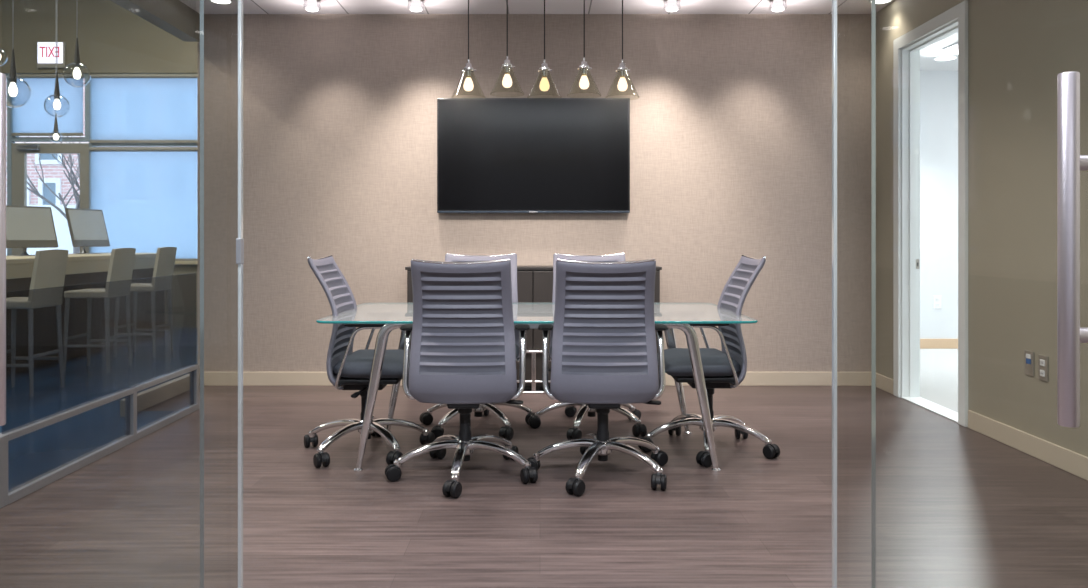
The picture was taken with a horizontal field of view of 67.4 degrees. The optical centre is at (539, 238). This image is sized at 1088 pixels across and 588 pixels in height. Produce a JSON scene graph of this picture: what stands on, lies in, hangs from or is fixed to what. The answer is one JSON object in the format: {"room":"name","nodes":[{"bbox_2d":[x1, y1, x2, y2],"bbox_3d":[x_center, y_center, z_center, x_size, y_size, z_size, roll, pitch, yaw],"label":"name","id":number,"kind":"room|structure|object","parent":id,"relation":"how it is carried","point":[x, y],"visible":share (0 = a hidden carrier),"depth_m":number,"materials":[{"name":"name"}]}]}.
{"room":"office","nodes":[
{"label":"office","id":0,"kind":"room"},
{"bbox_2d":[6,253,155,264],"bbox_3d":[-4.600,0.183,7.125,0.840,0.043,4.250,0,0,0],"label":"countertop","id":1,"kind":"structure","parent":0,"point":[103,256],"depth_m":7.46,"materials":[{"name":"beige laminate"}]},
{"bbox_2d":[0,0,196,327],"bbox_3d":[-5.785,-1.080,10.275,6.430,4.400,0.150,0,0,0],"label":"wall","id":2,"kind":"structure","parent":0,"point":[111,38],"depth_m":10.20,"materials":[{"name":"brown paint"}]},
{"bbox_2d":[3,73,14,255],"bbox_3d":[-7.133,-0.476,10.260,1.000,3.191,0.080,0,0,0],"label":"window","id":3,"kind":"structure","parent":2,"relation":"attached to","point":[9,142],"depth_m":10.22,"materials":[{"name":"grey metal"}]},
{"bbox_2d":[11,74,83,135],"bbox_3d":[-6.165,-1.672,10.195,0.896,0.778,0.056,0,0,0],"label":"roller shade","id":4,"kind":"object","parent":2,"relation":"attached to","point":[31,119],"visible":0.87,"depth_m":10.19,"materials":[{"name":"blue fabric"}]},
{"bbox_2d":[11,73,88,141],"bbox_3d":[-6.145,-1.646,10.260,0.976,0.851,0.080,0,0,0],"label":"window","id":5,"kind":"structure","parent":2,"relation":"attached to","point":[86,75],"depth_m":10.22,"materials":[{"name":"grey metal"}]},
{"bbox_2d":[12,143,88,255],"bbox_3d":[-6.145,-0.038,10.206,0.976,2.315,0.148,0,0,0],"label":"door","id":6,"kind":"structure","parent":2,"relation":"attached to","point":[20,151],"depth_m":10.23,"materials":[{"name":"metal"}]},
{"bbox_2d":[37,42,65,67],"bbox_3d":[-6.103,-2.293,10.171,0.351,0.328,0.058,0,0,0],"label":"exit sign","id":7,"kind":"object","parent":2,"relation":"attached to","point":[49,54],"visible":0.98,"depth_m":10.15,"materials":[{"name":"white plastic"}]},
{"bbox_2d":[89,147,196,260],"bbox_3d":[-4.119,-0.428,10.195,3.017,1.434,0.056,0,0,0],"label":"window","id":8,"kind":"structure","parent":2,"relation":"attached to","point":[146,197],"depth_m":10.19,"materials":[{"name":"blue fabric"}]},
{"bbox_2d":[89,73,196,252],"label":"window","id":9,"kind":"structure","parent":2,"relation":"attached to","point":[124,108],"depth_m":10.19,"materials":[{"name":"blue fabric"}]},
{"bbox_2d":[175,261,196,264],"bbox_3d":[-4.114,0.303,10.185,3.087,0.042,0.070,0,0,0],"label":"window sill","id":10,"kind":"structure","parent":2,"relation":"attached to","point":[176,262],"depth_m":10.15,"materials":[{"name":"beige laminate"}]},
{"bbox_2d":[110,0,199,41],"bbox_3d":[-2.650,-2.390,4.230,0.120,1.780,3.960,0,0,0],"label":"soffit","id":11,"kind":"structure","parent":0,"point":[174,17],"depth_m":5.74,"materials":[{"name":"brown paint"}]},
{"bbox_2d":[197,14,870,371],"bbox_3d":[0.043,-1.080,6.285,5.305,4.400,0.150,0,0,0],"label":"wall","id":12,"kind":"structure","parent":0,"point":[731,118],"depth_m":6.21,"materials":[{"name":"beige paint"}]},
{"bbox_2d":[120,373,189,416],"bbox_3d":[-2.615,1.067,5.658,0.050,0.105,1.076,0,0,0],"label":"baseboard","id":13,"kind":"structure","parent":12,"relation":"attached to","point":[150,397],"depth_m":5.56,"materials":[{"name":"grey wood"}]},
{"bbox_2d":[437,98,629,212],"bbox_3d":[-0.049,-0.625,6.172,1.454,0.866,0.075,0,0,0],"label":"television","id":14,"kind":"object","parent":12,"relation":"attached to","point":[495,155],"visible":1,"depth_m":6.14,"materials":[{"name":"black glass"}]},
{"bbox_2d":[199,372,870,385],"bbox_3d":[-0.029,1.067,6.203,5.123,0.105,0.014,0,0,0],"label":"baseboard","id":15,"kind":"structure","parent":12,"relation":"attached to","point":[210,378],"depth_m":6.20,"materials":[{"name":"beige wood"}]},
{"bbox_2d":[180,0,893,13],"bbox_3d":[-0.022,-1.760,4.205,5.135,0.100,4.010,0,0,0],"label":"ceiling","id":16,"kind":"structure","parent":0,"point":[249,6],"depth_m":6.01,"materials":[{"name":"white paint"}]},
{"bbox_2d":[209,0,232,3],"bbox_3d":[-2.290,-1.704,5.850,0.161,0.012,0.161,0,0,0],"label":"recessed light","id":17,"kind":"object","parent":16,"relation":"in","point":[213,1],"visible":1,"depth_m":5.86,"materials":[{"name":"white metal"}]},
{"bbox_2d":[305,0,320,11],"bbox_3d":[-1.623,-1.664,5.800,0.132,0.092,0.132,0,0,0],"label":"recessed light","id":18,"kind":"object","parent":16,"relation":"in","point":[311,6],"visible":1,"depth_m":5.77,"materials":[{"name":"silver metal"}]},
{"bbox_2d":[407,0,424,11],"bbox_3d":[-0.882,-1.664,5.800,0.132,0.092,0.132,0,0,0],"label":"recessed light","id":19,"kind":"object","parent":16,"relation":"in","point":[415,6],"visible":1,"depth_m":5.77,"materials":[{"name":"silver metal"}]},
{"bbox_2d":[451,0,484,97],"bbox_3d":[-0.377,-1.226,4.300,0.182,0.969,0.182,0,0,0],"label":"pendant lamp","id":20,"kind":"object","parent":16,"relation":"hanging from","point":[468,85],"visible":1,"depth_m":4.29,"materials":[{"name":"clear glass"}]},
{"bbox_2d":[463,59,475,75],"bbox_3d":[-0.373,-0.900,4.295,0.075,0.087,0.074,0,0,0],"label":"socket","id":21,"kind":"object","parent":20,"relation":"attached to","point":[468,68],"depth_m":4.29,"materials":[{"name":"silver metal"}]},
{"bbox_2d":[491,0,521,92],"bbox_3d":[-0.173,-1.235,4.300,0.182,0.950,0.182,0,0,0],"label":"pendant lamp","id":22,"kind":"object","parent":16,"relation":"hanging from","point":[507,81],"visible":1,"depth_m":4.29,"materials":[{"name":"clear glass"}]},
{"bbox_2d":[501,56,514,72],"bbox_3d":[-0.169,-0.918,4.295,0.075,0.087,0.074,0,0,0],"label":"socket","id":23,"kind":"object","parent":22,"relation":"attached to","point":[507,65],"depth_m":4.29,"materials":[{"name":"silver metal"}]},
{"bbox_2d":[529,0,561,97],"bbox_3d":[0.024,-1.226,4.300,0.182,0.969,0.182,0,0,0],"label":"pendant lamp","id":24,"kind":"object","parent":16,"relation":"hanging from","point":[544,85],"visible":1,"depth_m":4.29,"materials":[{"name":"clear glass"}]},
{"bbox_2d":[538,59,551,75],"bbox_3d":[0.028,-0.900,4.295,0.075,0.087,0.074,0,0,0],"label":"socket","id":25,"kind":"object","parent":24,"relation":"attached to","point":[544,68],"depth_m":4.29,"materials":[{"name":"silver metal"}]},
{"bbox_2d":[567,0,600,94],"bbox_3d":[0.233,-1.231,4.300,0.182,0.958,0.182,0,0,0],"label":"pendant lamp","id":26,"kind":"object","parent":16,"relation":"hanging from","point":[584,83],"visible":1,"depth_m":4.29,"materials":[{"name":"clear glass"}]},
{"bbox_2d":[578,57,591,73],"bbox_3d":[0.237,-0.910,4.295,0.075,0.087,0.074,0,0,0],"label":"socket","id":27,"kind":"object","parent":26,"relation":"attached to","point":[584,66],"depth_m":4.29,"materials":[{"name":"silver metal"}]},
{"bbox_2d":[606,0,639,97],"bbox_3d":[0.435,-1.226,4.300,0.182,0.969,0.182,0,0,0],"label":"pendant lamp","id":28,"kind":"object","parent":16,"relation":"hanging from","point":[622,85],"visible":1,"depth_m":4.29,"materials":[{"name":"clear glass"}]},
{"bbox_2d":[616,59,629,75],"bbox_3d":[0.439,-0.900,4.295,0.075,0.087,0.074,0,0,0],"label":"socket","id":29,"kind":"object","parent":28,"relation":"attached to","point":[622,68],"depth_m":4.29,"materials":[{"name":"silver metal"}]},
{"bbox_2d":[663,0,680,11],"bbox_3d":[0.939,-1.664,5.800,0.132,0.092,0.132,0,0,0],"label":"recessed light","id":30,"kind":"object","parent":16,"relation":"in","point":[672,6],"visible":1,"depth_m":5.77,"materials":[{"name":"silver metal"}]},
{"bbox_2d":[769,0,784,11],"bbox_3d":[1.694,-1.664,5.800,0.132,0.092,0.132,0,0,0],"label":"recessed light","id":31,"kind":"object","parent":16,"relation":"in","point":[777,6],"visible":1,"depth_m":5.77,"materials":[{"name":"silver metal"}]},
{"bbox_2d":[869,0,892,3],"bbox_3d":[2.448,-1.704,5.850,0.161,0.012,0.161,0,0,0],"label":"recessed light","id":32,"kind":"object","parent":16,"relation":"in","point":[877,1],"visible":0.71,"depth_m":5.85,"materials":[{"name":"white metal"}]},
{"bbox_2d":[0,328,1087,587],"bbox_3d":[-3.228,1.170,3.100,11.545,0.100,14.200,0,0,0],"label":"floor","id":33,"kind":"structure","parent":0,"point":[958,506],"depth_m":3.47,"materials":[{"name":"brown wood"}]},
{"bbox_2d":[6,249,68,396],"bbox_3d":[-3.752,0.600,5.950,0.458,1.040,0.398,0,0,0],"label":"bar stool","id":34,"kind":"object","parent":33,"relation":"on","point":[49,268],"visible":0.98,"depth_m":5.91,"materials":[{"name":"beige leather"}]},
{"bbox_2d":[6,253,164,374],"bbox_3d":[-4.600,0.641,7.125,0.840,0.958,4.250,0,0,0],"label":"bar counter","id":35,"kind":"object","parent":33,"relation":"on","point":[83,271],"depth_m":7.65,"materials":[{"name":"beige laminate"}]},
{"bbox_2d":[6,205,57,255],"bbox_3d":[-4.780,-0.071,7.620,0.160,0.466,0.540,0,0,18],"label":"computer monitor","id":36,"kind":"object","parent":35,"relation":"on","point":[26,226],"visible":0.8,"depth_m":7.62,"materials":[{"name":"plastic"}]},
{"bbox_2d":[65,208,109,253],"bbox_3d":[-4.780,-0.076,8.620,0.160,0.476,0.530,0,0,10],"label":"computer monitor","id":37,"kind":"object","parent":35,"relation":"on","point":[87,227],"visible":1,"depth_m":8.59,"materials":[{"name":"plastic"}]},
{"bbox_2d":[0,364,198,507],"bbox_3d":[-2.260,-0.295,4.357,0.050,2.830,1.975,0,0,0],"label":"window frame","id":38,"kind":"structure","parent":33,"relation":"on","point":[132,433],"depth_m":4.11,"materials":[{"name":"metal"}]},
{"bbox_2d":[63,248,135,372],"bbox_3d":[-3.766,0.600,7.000,0.458,1.040,0.398,0,0,0],"label":"bar stool","id":39,"kind":"object","parent":33,"relation":"on","point":[119,277],"visible":1,"depth_m":6.89,"materials":[{"name":"beige fabric"}]},
{"bbox_2d":[0,0,203,587],"bbox_3d":[-0.929,-0.292,1.714,0.103,2.816,0.873,0,0,10],"label":"door","id":40,"kind":"structure","parent":33,"relation":"on","point":[2,76],"depth_m":2.15,"materials":[{"name":"clear glass"}]},
{"bbox_2d":[113,247,176,357],"bbox_3d":[-3.784,0.600,7.850,0.458,1.040,0.398,0,0,0],"label":"bar stool","id":41,"kind":"object","parent":33,"relation":"on","point":[163,271],"visible":0.94,"depth_m":7.76,"materials":[{"name":"beige fabric"}]},
{"bbox_2d":[236,0,243,587],"bbox_3d":[-1.540,-0.295,2.249,1.437,2.826,0.026,0,0,0],"label":"window","id":42,"kind":"structure","parent":33,"relation":"on","point":[240,241],"depth_m":2.24,"materials":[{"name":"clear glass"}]},
{"bbox_2d":[304,255,434,467],"bbox_3d":[-0.921,0.606,4.304,0.701,1.028,0.707,0,0,0],"label":"office chair","id":43,"kind":"object","parent":33,"relation":"on","point":[347,369],"visible":0.84,"depth_m":4.16,"materials":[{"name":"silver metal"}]},
{"bbox_2d":[385,259,537,497],"bbox_3d":[-0.367,0.606,3.840,0.712,1.028,0.707,0,0,-1],"label":"office chair","id":44,"kind":"object","parent":33,"relation":"on","point":[462,355],"visible":1,"depth_m":3.71,"materials":[{"name":"silver metal"}]},
{"bbox_2d":[420,253,534,439],"bbox_3d":[-0.365,0.606,4.849,0.724,1.028,0.696,0,0,0],"label":"office chair","id":45,"kind":"object","parent":33,"relation":"on","point":[426,418],"visible":0.23,"depth_m":4.88,"materials":[{"name":"silver metal"}]},
{"bbox_2d":[405,266,661,393],"bbox_3d":[-0.047,0.663,6.025,1.854,0.914,0.342,0,0,0],"label":"credenza","id":46,"kind":"object","parent":33,"relation":"on","point":[534,283],"visible":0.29,"depth_m":5.88,"materials":[{"name":"brown wood"}]},
{"bbox_2d":[316,302,757,471],"bbox_3d":[-0.014,0.752,4.355,2.090,0.735,1.110,0,0,0],"label":"conference table","id":47,"kind":"object","parent":33,"relation":"on","point":[678,315],"visible":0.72,"depth_m":3.92,"materials":[{"name":"clear glass"}]},
{"bbox_2d":[528,253,646,439],"bbox_3d":[0.271,0.605,4.810,0.712,1.031,0.730,0,0,0],"label":"office chair","id":48,"kind":"object","parent":33,"relation":"on","point":[633,414],"visible":0.28,"depth_m":4.81,"materials":[{"name":"silver metal"}]},
{"bbox_2d":[527,259,667,495],"bbox_3d":[0.276,0.606,3.873,0.709,1.028,0.718,0,0,1],"label":"office chair","id":49,"kind":"object","parent":33,"relation":"on","point":[604,347],"visible":0.98,"depth_m":3.71,"materials":[{"name":"silver metal"}]},
{"bbox_2d":[638,255,779,466],"bbox_3d":[0.870,0.606,4.324,0.708,1.028,0.712,0,0,0],"label":"office chair","id":50,"kind":"object","parent":33,"relation":"on","point":[726,368],"visible":0.86,"depth_m":4.23,"materials":[{"name":"grey fabric"}]},
{"bbox_2d":[871,0,1087,587],"bbox_3d":[0.907,-0.292,1.715,0.102,2.816,0.869,0,0,-8],"label":"door","id":51,"kind":"structure","parent":33,"relation":"on","point":[1070,162],"depth_m":1.40,"materials":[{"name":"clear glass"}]},
{"bbox_2d":[832,0,836,587],"bbox_3d":[1.675,-0.295,2.250,1.735,2.826,0.017,0,0,0],"label":"window","id":52,"kind":"structure","parent":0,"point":[834,2],"depth_m":2.24,"materials":[{"name":"clear glass"}]},
{"bbox_2d":[920,71,957,338],"bbox_3d":[4.910,-0.295,5.950,4.480,2.830,5.000,0,0,0],"label":"wall","id":53,"kind":"structure","parent":0,"point":[938,89],"depth_m":8.30,"materials":[{"name":"grey paint"}]},
{"bbox_2d":[933,295,940,308],"bbox_3d":[4.043,0.647,8.295,0.083,0.133,0.011,0,0,0],"label":"wall outlet","id":54,"kind":"object","parent":53,"relation":"attached to","point":[936,298],"visible":1,"depth_m":8.29,"materials":[{"name":"white plastic"}]},
{"bbox_2d":[920,339,957,348],"bbox_3d":[4.835,1.070,8.293,4.330,0.100,0.014,0,0,0],"label":"baseboard","id":55,"kind":"structure","parent":53,"relation":"attached to","point":[924,343],"depth_m":8.29,"materials":[{"name":"beige wood"}]},
{"bbox_2d":[920,349,957,412],"bbox_3d":[4.820,1.170,5.950,4.360,0.100,4.700,0,0,0],"label":"floor","id":56,"kind":"structure","parent":0,"point":[938,367],"depth_m":6.62,"materials":[{"name":"grey carpet"}]},
{"bbox_2d":[920,32,957,70],"bbox_3d":[4.835,-1.760,6.025,4.330,0.100,4.850,0,0,0],"label":"ceiling","id":57,"kind":"structure","parent":0,"point":[927,54],"depth_m":7.62,"materials":[{"name":"white paint"}]},
{"bbox_2d":[933,55,957,60],"bbox_3d":[3.840,-1.704,7.720,0.220,0.012,0.220,0,0,0],"label":"recessed light","id":58,"kind":"object","parent":57,"relation":"in","point":[948,57],"visible":0.99,"depth_m":7.69,"materials":[{"name":"white metal"}]},
{"bbox_2d":[942,42,957,49],"bbox_3d":[3.720,-1.703,6.950,0.180,0.014,0.840,0,0,0],"label":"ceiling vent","id":59,"kind":"object","parent":57,"relation":"in","point":[954,46],"visible":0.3,"depth_m":7.24,"materials":[{"name":"metal"}]},
{"bbox_2d":[946,44,957,49],"bbox_3d":[3.720,-1.698,6.950,0.140,0.005,0.800,0,0,0],"label":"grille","id":60,"kind":"object","parent":59,"relation":"attached to","point":[954,46],"depth_m":7.24,"materials":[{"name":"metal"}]},
{"bbox_2d":[876,0,1087,456],"bbox_3d":[2.607,-0.345,1.105,0.125,2.930,10.210,0,0,0],"label":"wall","id":61,"kind":"structure","parent":0,"point":[1018,49],"depth_m":4.43,"materials":[{"name":"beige paint"}]},
{"bbox_2d":[876,373,892,393],"bbox_3d":[2.538,1.067,6.016,0.014,0.105,0.361,0,0,0],"label":"baseboard","id":62,"kind":"structure","parent":61,"relation":"attached to","point":[884,383],"depth_m":5.99,"materials":[{"name":"beige wood"}]},
{"bbox_2d":[893,0,967,426],"bbox_3d":[2.596,-0.147,5.330,0.147,2.535,0.980,0,0,0],"label":"door frame","id":63,"kind":"structure","parent":61,"relation":"in","point":[906,48],"depth_m":5.71,"materials":[{"name":"white wood"}]},
{"bbox_2d":[968,410,1087,480],"bbox_3d":[2.538,1.067,0.461,0.014,0.105,8.722,0,0,0],"label":"baseboard","id":64,"kind":"structure","parent":61,"relation":"attached to","point":[1072,462],"depth_m":4.20,"materials":[{"name":"beige wood"}]},
{"bbox_2d":[1024,350,1033,375],"bbox_3d":[2.539,0.647,4.233,0.011,0.128,0.079,0,0,0],"label":"outlet","id":65,"kind":"object","parent":61,"relation":"attached to","point":[1028,355],"visible":1,"depth_m":4.22,"materials":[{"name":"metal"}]},
{"bbox_2d":[1038,354,1048,381],"bbox_3d":[2.540,0.654,4.115,0.011,0.128,0.079,0,0,0],"label":"wall outlet","id":66,"kind":"object","parent":61,"relation":"attached to","point":[1043,361],"visible":1,"depth_m":4.11,"materials":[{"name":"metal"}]},
{"bbox_2d":[1040,359,1044,365],"bbox_3d":[2.537,0.627,4.115,0.004,0.031,0.037,0,0,0],"label":"socket","id":67,"kind":"object","parent":66,"relation":"attached to","point":[1042,361],"depth_m":4.11,"materials":[{"name":"white plastic"}]},
{"bbox_2d":[1040,370,1044,376],"bbox_3d":[2.537,0.680,4.115,0.004,0.031,0.037,0,0,0],"label":"socket","id":68,"kind":"object","parent":66,"relation":"attached to","point":[1042,372],"depth_m":4.11,"materials":[{"name":"white plastic"}]},
{"bbox_3d":[-5.735,-3.330,3.200,6.530,0.100,14.400,0,0,0],"label":"ceiling","id":69,"kind":"structure","parent":0,"visible":0},
{"bbox_2d":[6,49,30,107],"bbox_3d":[-3.880,-2.122,6.000,0.230,2.316,0.230,0,0,0],"label":"globe pendant","id":70,"kind":"object","parent":69,"relation":"hanging from","point":[12,90],"visible":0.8,"depth_m":5.99,"materials":[{"name":"clear glass"}]},
{"bbox_2d":[49,114,61,142],"bbox_3d":[-5.345,-2.169,9.000,0.124,2.221,0.124,0,0,0],"label":"globe pendant","id":71,"kind":"object","parent":69,"relation":"hanging from","point":[55,136],"visible":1,"depth_m":8.99,"materials":[{"name":"clear glass"}]},
{"bbox_2d":[44,72,69,116],"bbox_3d":[-4.267,-2.175,7.200,0.200,2.210,0.200,0,0,0],"label":"globe pendant","id":72,"kind":"object","parent":69,"relation":"hanging from","point":[56,104],"visible":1,"depth_m":7.18,"materials":[{"name":"clear glass"}]},
{"bbox_2d":[63,38,90,87],"bbox_3d":[-3.749,-2.252,6.600,0.200,2.056,0.200,0,0,0],"label":"globe pendant","id":73,"kind":"object","parent":69,"relation":"hanging from","point":[76,73],"visible":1,"depth_m":6.58,"materials":[{"name":"clear glass"}]},
{"label":"outside","id":74,"kind":"structure","parent":0,"visible":0},
{"bbox_3d":[-9.000,1.420,25.275,42.000,0.100,29.450,0,0,0],"label":"ground","id":75,"kind":"structure","parent":74,"visible":0},
{"bbox_2d":[6,122,84,253],"bbox_3d":[-8.503,-0.391,14.715,2.574,3.528,2.265,0,0,0],"label":"bare tree","id":76,"kind":"object","parent":75,"relation":"on","point":[72,181],"visible":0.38,"depth_m":14.73,"materials":[{"name":"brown plant"}]},
{"bbox_2d":[6,79,88,255],"bbox_3d":[-10.000,-3.130,19.460,24.000,9.000,1.080,0,0,0],"label":"brick building","id":77,"kind":"structure","parent":75,"relation":"on","point":[54,176],"depth_m":18.98,"materials":[{"name":"red brick"}]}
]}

